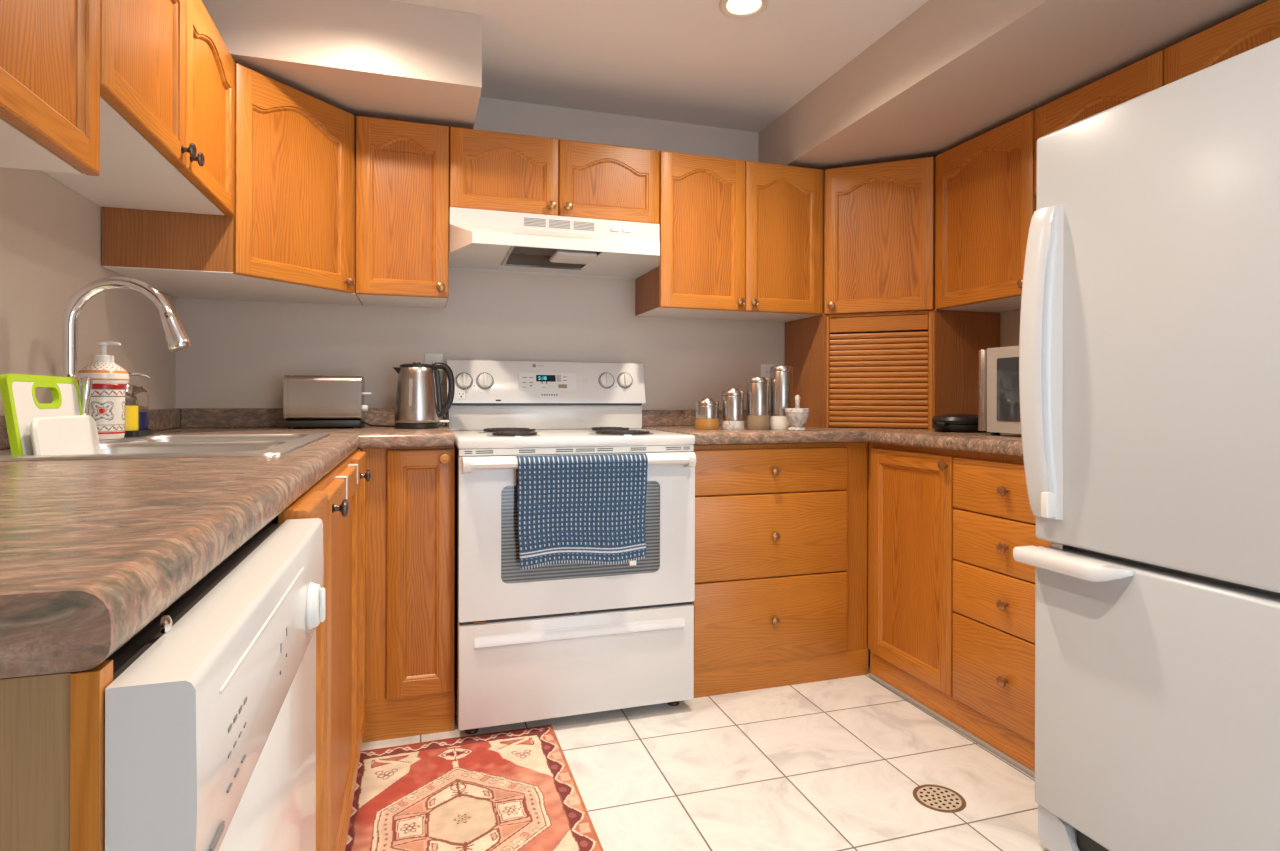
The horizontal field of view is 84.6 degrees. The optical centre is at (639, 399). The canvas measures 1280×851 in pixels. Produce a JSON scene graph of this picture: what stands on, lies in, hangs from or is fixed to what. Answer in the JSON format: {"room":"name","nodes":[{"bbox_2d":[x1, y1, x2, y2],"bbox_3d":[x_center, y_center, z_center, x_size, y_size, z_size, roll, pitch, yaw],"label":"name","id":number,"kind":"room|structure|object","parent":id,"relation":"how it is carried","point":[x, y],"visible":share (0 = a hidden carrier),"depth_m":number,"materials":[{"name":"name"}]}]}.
{"room":"kitchen","nodes":[
{"label":"kitchen","id":0,"kind":"room"},
{"bbox_2d":[0,167,175,415],"bbox_3d":[-0.881,-0.080,-0.050,0.100,2.228,5.238,0,0,-18],"label":"wall","id":1,"kind":"structure","parent":0,"point":[51,233],"depth_m":1.65,"materials":[{"name":"beige paint"}]},
{"bbox_2d":[0,0,99,175],"bbox_3d":[-0.897,-0.652,0.702,0.317,0.585,0.810,0,0,-18],"label":"upper cabinet","id":2,"kind":"object","parent":1,"relation":"attached to","point":[50,49],"visible":1,"depth_m":1.01,"materials":[{"name":"brown wood"}]},
{"bbox_2d":[0,408,180,449],"bbox_3d":[-1.254,0.066,1.329,0.018,0.068,2.380,0,0,-18],"label":"backsplash","id":3,"kind":"structure","parent":1,"relation":"attached to","point":[158,419],"depth_m":2.24,"materials":[{"name":"laminate"}]},
{"bbox_2d":[43,0,234,216],"bbox_3d":[-1.140,-0.729,1.510,0.343,0.434,0.870,0,0,-18],"label":"upper cabinet","id":4,"kind":"object","parent":1,"relation":"attached to","point":[167,72],"visible":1,"depth_m":1.54,"materials":[{"name":"brown wood"}]},
{"bbox_2d":[176,97,883,619],"bbox_3d":[-0.196,-0.080,2.967,3.230,2.228,0.100,0,0,-18],"label":"wall","id":5,"kind":"structure","parent":0,"point":[240,354],"depth_m":2.81,"materials":[{"name":"beige paint"}]},
{"bbox_2d":[102,63,361,304],"bbox_3d":[-1.237,-0.651,2.260,0.607,0.592,0.614,0,0,-18],"label":"upper cabinet","id":6,"kind":"object","parent":5,"relation":"attached to","point":[290,236],"visible":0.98,"depth_m":2.10,"materials":[{"name":"brown wood"}]},
{"bbox_2d":[181,408,445,427],"bbox_3d":[-1.177,0.066,2.593,0.893,0.068,0.018,0,0,-18],"label":"backsplash","id":7,"kind":"structure","parent":5,"relation":"attached to","point":[190,417],"depth_m":2.51,"materials":[{"name":"laminate"}]},
{"bbox_2d":[202,0,481,129],"bbox_3d":[-1.057,-1.084,2.324,0.995,0.224,0.604,0,0,-18],"label":"soffit","id":8,"kind":"object","parent":5,"relation":"attached to","point":[383,59],"depth_m":2.11,"materials":[{"name":"beige paint"}]},
{"bbox_2d":[356,116,448,308],"bbox_3d":[-0.847,-0.650,2.524,0.300,0.593,0.346,0,0,-18],"label":"upper cabinet","id":9,"kind":"object","parent":5,"relation":"attached to","point":[402,167],"visible":1,"depth_m":2.39,"materials":[{"name":"brown wood"}]},
{"bbox_2d":[424,353,442,382],"bbox_3d":[-0.797,-0.121,2.720,0.070,0.115,0.008,0,0,-18],"label":"wall outlet","id":10,"kind":"object","parent":5,"relation":"attached to","point":[428,358],"visible":0.41,"depth_m":2.72,"materials":[{"name":"white plastic"}]},
{"bbox_2d":[449,126,658,223],"bbox_3d":[-0.335,-0.805,2.686,0.768,0.280,0.346,0,0,-18],"label":"upper cabinet","id":11,"kind":"object","parent":5,"relation":"attached to","point":[489,170],"visible":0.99,"depth_m":2.54,"materials":[{"name":"brown wood"}]},
{"bbox_2d":[449,207,659,278],"bbox_3d":[-0.313,-0.581,2.612,0.767,0.168,0.500,0,0,-18],"label":"range hood","id":12,"kind":"object","parent":11,"relation":"attached to","point":[479,239],"visible":1,"depth_m":2.52,"materials":[{"name":"white metal"}]},
{"bbox_2d":[523,217,545,227],"bbox_3d":[-0.376,-0.635,2.518,0.082,0.032,0.002,0,0,-18],"label":"vent grille","id":13,"kind":"object","parent":12,"relation":"attached to","point":[528,222],"depth_m":2.52,"materials":[{"name":"white metal"}]},
{"bbox_2d":[548,219,570,228],"bbox_3d":[-0.290,-0.635,2.546,0.082,0.032,0.002,0,0,-18],"label":"vent grille","id":14,"kind":"object","parent":12,"relation":"attached to","point":[552,223],"depth_m":2.54,"materials":[{"name":"white metal"}]},
{"bbox_2d":[549,250,596,263],"bbox_3d":[-0.239,-0.507,2.504,0.145,0.020,0.150,0,0,-18],"label":"light","id":15,"kind":"object","parent":12,"relation":"on","point":[560,256],"depth_m":2.46,"materials":[{"name":"grey plastic"}]},
{"bbox_2d":[573,221,594,230],"bbox_3d":[-0.205,-0.635,2.573,0.082,0.032,0.002,0,0,-18],"label":"vent grille","id":16,"kind":"object","parent":12,"relation":"attached to","point":[577,225],"depth_m":2.57,"materials":[{"name":"white metal"}]},
{"bbox_2d":[610,226,618,231],"bbox_3d":[-0.093,-0.633,2.605,0.034,0.018,0.006,0,0,-18],"label":"rocker switch","id":17,"kind":"object","parent":12,"relation":"attached to","point":[612,228],"depth_m":2.60,"materials":[{"name":"white plastic"}]},
{"bbox_2d":[622,227,630,231],"bbox_3d":[-0.049,-0.633,2.619,0.034,0.018,0.006,0,0,-18],"label":"rocker switch","id":18,"kind":"object","parent":12,"relation":"attached to","point":[624,229],"depth_m":2.62,"materials":[{"name":"white plastic"}]},
{"bbox_2d":[642,410,769,425],"bbox_3d":[0.320,0.079,3.067,0.698,0.068,0.018,0,0,-18],"label":"backsplash","id":19,"kind":"structure","parent":5,"relation":"attached to","point":[649,417],"depth_m":3.00,"materials":[{"name":"laminate"}]},
{"bbox_2d":[635,151,822,321],"bbox_3d":[0.369,-0.647,2.909,0.704,0.593,0.346,0,0,-18],"label":"upper cabinet","id":20,"kind":"object","parent":5,"relation":"attached to","point":[740,239],"visible":1,"depth_m":2.77,"materials":[{"name":"brown wood"}]},
{"bbox_2d":[761,364,774,389],"bbox_3d":[0.574,-0.102,3.155,0.070,0.115,0.008,0,0,-18],"label":"wall outlet","id":21,"kind":"object","parent":5,"relation":"attached to","point":[765,368],"visible":0.44,"depth_m":3.15,"materials":[{"name":"white plastic"}]},
{"bbox_2d":[765,369,769,383],"bbox_3d":[0.574,-0.102,3.152,0.033,0.066,0.002,0,0,-18],"label":"receptacle","id":22,"kind":"object","parent":21,"relation":"attached to","point":[767,371],"depth_m":3.15,"materials":[{"name":"white plastic"}]},
{"bbox_2d":[787,156,999,322],"bbox_3d":[1.048,-0.645,2.997,0.640,0.592,0.589,0,0,-18],"label":"upper cabinet","id":23,"kind":"object","parent":5,"relation":"attached to","point":[879,218],"visible":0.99,"depth_m":2.80,"materials":[{"name":"brown wood"}]},
{"bbox_2d":[392,0,927,132],"bbox_3d":[0.599,-1.220,0.470,3.230,0.060,5.338,0,0,-18],"label":"ceiling","id":24,"kind":"structure","parent":0,"point":[681,61],"depth_m":2.42,"materials":[{"name":"paint"}]},
{"bbox_2d":[719,0,768,17],"bbox_3d":[0.313,-1.188,2.117,0.148,0.008,0.148,0,0,-18],"label":"recessed light","id":25,"kind":"object","parent":24,"relation":"in","point":[731,8],"visible":1,"depth_m":2.13,"materials":[{"name":"beige"}]},
{"bbox_2d":[361,620,1049,850],"bbox_3d":[0.593,1.068,0.472,3.230,0.060,5.338,0,0,-18],"label":"floor","id":26,"kind":"structure","parent":0,"point":[833,764],"depth_m":1.94,"materials":[{"name":"tile"}]},
{"bbox_2d":[0,660,112,850],"bbox_3d":[-0.604,0.592,0.300,0.636,0.886,0.018,0,0,-18],"label":"end panel","id":27,"kind":"object","parent":26,"relation":"on","point":[52,726],"visible":1,"depth_m":0.38,"materials":[{"name":"brown wood"}]},
{"bbox_2d":[105,518,325,850],"bbox_3d":[-0.641,0.591,0.585,0.659,0.886,0.575,0,0,-18],"label":"dishwasher","id":28,"kind":"object","parent":26,"relation":"on","point":[210,707],"visible":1,"depth_m":0.51,"materials":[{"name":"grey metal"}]},
{"bbox_2d":[268,449,370,850],"bbox_3d":[-0.917,0.590,1.444,0.645,0.886,1.215,0,0,-18],"label":"base cabinet","id":29,"kind":"object","parent":26,"relation":"on","point":[341,638],"visible":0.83,"depth_m":1.43,"materials":[{"name":"brown wood"}]},
{"bbox_2d":[0,408,453,678],"bbox_3d":[-0.829,0.089,1.464,0.912,0.112,2.380,0,0,-18],"label":"countertop","id":30,"kind":"structure","parent":29,"relation":"on","point":[92,551],"depth_m":0.62,"materials":[{"name":"laminate"}]},
{"bbox_2d":[61,276,191,414],"bbox_3d":[-1.105,-0.085,1.506,0.256,0.358,0.053,0,0,-11],"label":"faucet","id":31,"kind":"object","parent":30,"relation":"on","point":[177,339],"visible":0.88,"depth_m":1.49,"materials":[{"name":"silver metal"}]},
{"bbox_2d":[0,433,329,460],"bbox_3d":[-1.012,0.181,1.568,0.514,0.172,0.774,0,0,-18],"label":"sink","id":32,"kind":"object","parent":30,"relation":"in","point":[185,445],"visible":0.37,"depth_m":1.55,"materials":[{"name":"silver metal"}]},
{"bbox_2d":[0,374,82,454],"bbox_3d":[-1.114,0.106,1.340,0.053,0.304,0.280,0,0,-19],"label":"cutting board","id":33,"kind":"object","parent":32,"relation":"in","point":[21,406],"visible":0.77,"depth_m":1.26,"materials":[{"name":"white"}]},
{"bbox_2d":[30,415,100,454],"bbox_3d":[-1.087,0.144,1.352,0.040,0.226,0.262,0,0,-19],"label":"cutting board","id":34,"kind":"object","parent":32,"relation":"in","point":[60,435],"visible":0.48,"depth_m":1.33,"materials":[{"name":"white plastic"}]},
{"bbox_2d":[78,341,128,439],"bbox_3d":[-1.267,-0.022,1.662,0.099,0.232,0.099,0,0,-18],"label":"soap dispenser","id":35,"kind":"object","parent":32,"relation":"on","point":[110,380],"visible":0.67,"depth_m":1.64,"materials":[{"name":"ceramic"}]},
{"bbox_2d":[124,429,152,436],"bbox_3d":[-1.308,0.086,1.808,0.068,0.016,0.120,0,0,-18],"label":"soap tray","id":36,"kind":"object","parent":32,"relation":"on","point":[148,432],"visible":0.53,"depth_m":1.77,"materials":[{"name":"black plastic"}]},
{"bbox_2d":[125,372,149,430],"bbox_3d":[-1.288,0.009,1.784,0.073,0.160,0.049,0,0,-18],"label":"pump bottle","id":37,"kind":"object","parent":36,"relation":"on","point":[131,402],"visible":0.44,"depth_m":1.77,"materials":[{"name":"clear glass"}]},
{"bbox_2d":[132,385,147,430],"bbox_3d":[-1.312,0.025,1.834,0.050,0.128,0.050,0,0,-18],"label":"glass bottle","id":38,"kind":"object","parent":36,"relation":"on","point":[139,391],"visible":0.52,"depth_m":1.82,"materials":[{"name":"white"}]},
{"bbox_2d":[100,441,285,453],"bbox_3d":[-0.941,0.181,1.403,0.391,0.172,0.327,0,0,-18],"label":"basin","id":39,"kind":"object","parent":32,"relation":"in","point":[237,446],"depth_m":1.55,"materials":[{"name":"silver metal"}]},
{"bbox_2d":[106,434,309,442],"bbox_3d":[-1.049,0.180,1.743,0.391,0.172,0.327,0,0,-18],"label":"basin","id":40,"kind":"object","parent":32,"relation":"in","point":[219,437],"depth_m":1.87,"materials":[{"name":"silver metal"}]},
{"bbox_2d":[283,375,393,428],"bbox_3d":[-1.032,0.008,2.495,0.394,0.184,0.162,0,0,-18],"label":"toaster","id":41,"kind":"object","parent":30,"relation":"on","point":[308,401],"visible":0.98,"depth_m":2.40,"materials":[{"name":"grey metal"}]},
{"bbox_2d":[393,362,454,428],"bbox_3d":[-0.751,-0.016,2.555,0.190,0.233,0.300,0,0,15],"label":"kettle","id":42,"kind":"object","parent":30,"relation":"on","point":[418,404],"visible":1,"depth_m":2.44,"materials":[{"name":"silver metal"}]},
{"bbox_2d":[335,476,347,499],"bbox_3d":[-0.618,0.182,1.457,0.022,0.047,0.024,0,0,-18],"label":"hook","id":43,"kind":"object","parent":29,"relation":"attached to","point":[346,477],"visible":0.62,"depth_m":1.45,"materials":[{"name":"white plastic"}]},
{"bbox_2d":[348,464,357,483],"bbox_3d":[-0.701,0.182,1.719,0.022,0.047,0.024,0,0,-18],"label":"hook","id":44,"kind":"object","parent":29,"relation":"attached to","point":[349,464],"visible":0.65,"depth_m":1.71,"materials":[{"name":"white plastic"}]},
{"bbox_2d":[362,447,454,742],"bbox_3d":[-0.789,0.590,2.406,0.275,0.886,0.609,0,0,-18],"label":"base cabinet","id":45,"kind":"object","parent":26,"relation":"on","point":[410,492],"visible":1,"depth_m":2.15,"materials":[{"name":"brown wood"}]},
{"bbox_2d":[345,725,603,850],"bbox_3d":[-0.437,1.031,1.725,0.602,0.008,0.862,0,0,-18],"label":"rug","id":46,"kind":"object","parent":26,"relation":"on","point":[517,789],"visible":0.94,"depth_m":1.82,"materials":[{"name":"red fabric"}]},
{"bbox_2d":[447,359,695,733],"bbox_3d":[-0.272,0.441,2.496,0.775,1.186,0.689,0,0,-18],"label":"stove","id":47,"kind":"object","parent":26,"relation":"on","point":[560,639],"visible":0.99,"depth_m":2.25,"materials":[{"name":"white metal"}]},
{"bbox_2d":[457,391,464,398],"bbox_3d":[-0.670,-0.017,2.637,0.030,0.030,0.003,0,-13,-18],"label":"power socket","id":48,"kind":"object","parent":47,"relation":"attached to","point":[460,394],"depth_m":2.64,"materials":[{"name":"white plastic"}]},
{"bbox_2d":[452,428,694,448],"bbox_3d":[-0.274,0.133,2.515,0.766,0.031,0.620,0,0,-18],"label":"cooktop","id":49,"kind":"object","parent":47,"relation":"in","point":[464,438],"depth_m":2.27,"materials":[{"name":"white metal"}]},
{"bbox_2d":[516,453,647,569],"bbox_3d":[-0.177,0.347,2.184,0.408,0.351,0.044,0,0,-18],"label":"dish towel","id":50,"kind":"object","parent":47,"relation":"hanging from","point":[591,508],"visible":1,"depth_m":2.17,"materials":[{"name":"fabric"}]},
{"bbox_2d":[691,442,867,697],"bbox_3d":[0.433,0.598,2.793,0.733,0.876,0.609,0,0,-18],"label":"base cabinet","id":51,"kind":"object","parent":26,"relation":"on","point":[781,528],"visible":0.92,"depth_m":2.52,"materials":[{"name":"brown wood"}]},
{"bbox_2d":[641,410,1022,456],"bbox_3d":[0.856,0.102,2.438,1.340,0.110,1.541,0,0,-18],"label":"countertop","id":52,"kind":"structure","parent":51,"relation":"on","point":[673,421],"depth_m":2.48,"materials":[{"name":"laminate"}]},
{"bbox_2d":[695,398,718,429],"bbox_3d":[0.254,0.053,2.672,0.093,0.120,0.093,0,0,-18],"label":"canister","id":53,"kind":"object","parent":52,"relation":"on","point":[706,410],"visible":0.99,"depth_m":2.63,"materials":[{"name":"silver metal"}]},
{"bbox_2d":[722,388,743,429],"bbox_3d":[0.354,0.035,2.678,0.086,0.158,0.086,0,0,-18],"label":"canister","id":54,"kind":"object","parent":52,"relation":"on","point":[732,399],"visible":1,"depth_m":2.64,"materials":[{"name":"silver metal"}]},
{"bbox_2d":[746,377,769,429],"bbox_3d":[0.450,0.014,2.685,0.091,0.199,0.091,0,0,-18],"label":"canister","id":55,"kind":"object","parent":52,"relation":"on","point":[757,388],"visible":1,"depth_m":2.65,"materials":[{"name":"grey metal"}]},
{"bbox_2d":[770,366,792,429],"bbox_3d":[0.543,-0.008,2.698,0.090,0.243,0.090,0,0,-18],"label":"canister","id":56,"kind":"object","parent":52,"relation":"on","point":[781,377],"visible":0.9,"depth_m":2.66,"materials":[{"name":"silver metal"}]},
{"bbox_2d":[785,408,809,430],"bbox_3d":[0.580,0.073,2.597,0.089,0.082,0.089,0,0,-18],"label":"mortar","id":57,"kind":"object","parent":52,"relation":"on","point":[796,418],"visible":0.98,"depth_m":2.57,"materials":[{"name":"grey stone"}]},
{"bbox_2d":[795,395,799,408],"bbox_3d":[0.582,0.031,2.603,0.027,0.098,0.028,0,0,-18],"label":"pestle","id":58,"kind":"object","parent":57,"relation":"in","point":[797,397],"visible":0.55,"depth_m":2.60,"materials":[{"name":"grey stone"}]},
{"bbox_2d":[785,310,999,429],"bbox_3d":[1.000,-0.117,2.898,0.866,0.463,0.244,0,0,25],"label":"appliance garage","id":59,"kind":"object","parent":52,"relation":"on","point":[895,377],"visible":0.98,"depth_m":2.81,"materials":[{"name":"brown wood"}]},
{"bbox_2d":[829,330,927,428],"bbox_3d":[0.954,-0.080,2.825,0.375,0.386,0.018,0,0,23],"label":"shutter","id":60,"kind":"object","parent":59,"relation":"hanging from","point":[877,379],"depth_m":2.82,"materials":[{"name":"brown wood"}]},
{"bbox_2d":[932,414,986,432],"bbox_3d":[1.170,0.084,2.554,0.283,0.064,0.204,0,0,-35],"label":"grill","id":61,"kind":"object","parent":52,"relation":"on","point":[965,423],"visible":0.79,"depth_m":2.47,"materials":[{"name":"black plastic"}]},
{"bbox_2d":[978,346,1020,434],"bbox_3d":[1.348,-0.025,2.173,0.376,0.283,0.428,0,0,-18],"label":"microwave","id":62,"kind":"object","parent":52,"relation":"on","point":[998,368],"visible":0.3,"depth_m":2.24,"materials":[{"name":"silver metal"}]},
{"bbox_2d":[868,442,956,723],"bbox_3d":[1.193,0.593,2.521,0.642,0.862,0.456,0,0,-18],"label":"base cabinet","id":63,"kind":"object","parent":26,"relation":"on","point":[910,488],"visible":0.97,"depth_m":2.40,"materials":[{"name":"brown wood"}]},
{"bbox_2d":[913,784,965,812],"bbox_3d":[0.778,1.036,1.830,0.128,0.002,0.128,0,0,-18],"label":"floor drain","id":64,"kind":"object","parent":26,"relation":"on","point":[938,798],"visible":1,"depth_m":1.83,"materials":[{"name":"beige metal"}]},
{"bbox_2d":[868,673,1034,778],"bbox_3d":[1.001,1.031,2.224,0.032,0.013,0.872,0,0,-18],"label":"baseboard","id":65,"kind":"structure","parent":26,"relation":"on","point":[946,721],"depth_m":2.20,"materials":[{"name":"beige tile"}]},
{"bbox_2d":[953,451,1050,770],"bbox_3d":[1.327,0.593,2.096,0.642,0.862,0.434,0,0,-18],"label":"base cabinet","id":66,"kind":"object","parent":26,"relation":"on","point":[994,593],"visible":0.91,"depth_m":2.06,"materials":[{"name":"brown wood"}]},
{"bbox_2d":[1013,37,1279,850],"bbox_3d":[1.379,0.218,1.382,0.855,1.642,0.761,0,0,-18],"label":"refrigerator","id":67,"kind":"object","parent":26,"relation":"on","point":[1149,339],"visible":1,"depth_m":1.35,"materials":[{"name":"grey metal"}]},
{"bbox_2d":[905,310,1020,346],"bbox_3d":[2.103,-0.073,0.896,0.100,2.228,5.238,0,0,-18],"label":"wall","id":68,"kind":"structure","parent":0,"point":[1009,320],"depth_m":2.77,"materials":[{"name":"beige paint"}]},
{"bbox_2d":[935,110,1035,311],"bbox_3d":[1.345,-0.644,2.543,0.345,0.593,0.454,0,0,-18],"label":"upper cabinet","id":69,"kind":"object","parent":68,"relation":"attached to","point":[985,199],"visible":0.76,"depth_m":2.50,"materials":[{"name":"brown wood"}]},
{"bbox_2d":[758,0,1267,170],"bbox_3d":[1.689,-1.076,0.764,0.773,0.224,5.238,0,0,-18],"label":"soffit","id":70,"kind":"object","parent":68,"relation":"attached to","point":[951,73],"depth_m":2.14,"materials":[{"name":"beige paint"}]},
{"bbox_2d":[1034,0,1279,195],"bbox_3d":[1.540,-0.800,1.929,0.345,0.280,0.828,0,0,-18],"label":"upper cabinet","id":71,"kind":"object","parent":68,"relation":"attached to","point":[1259,25],"visible":0.38,"depth_m":1.88,"materials":[{"name":"brown wood"}]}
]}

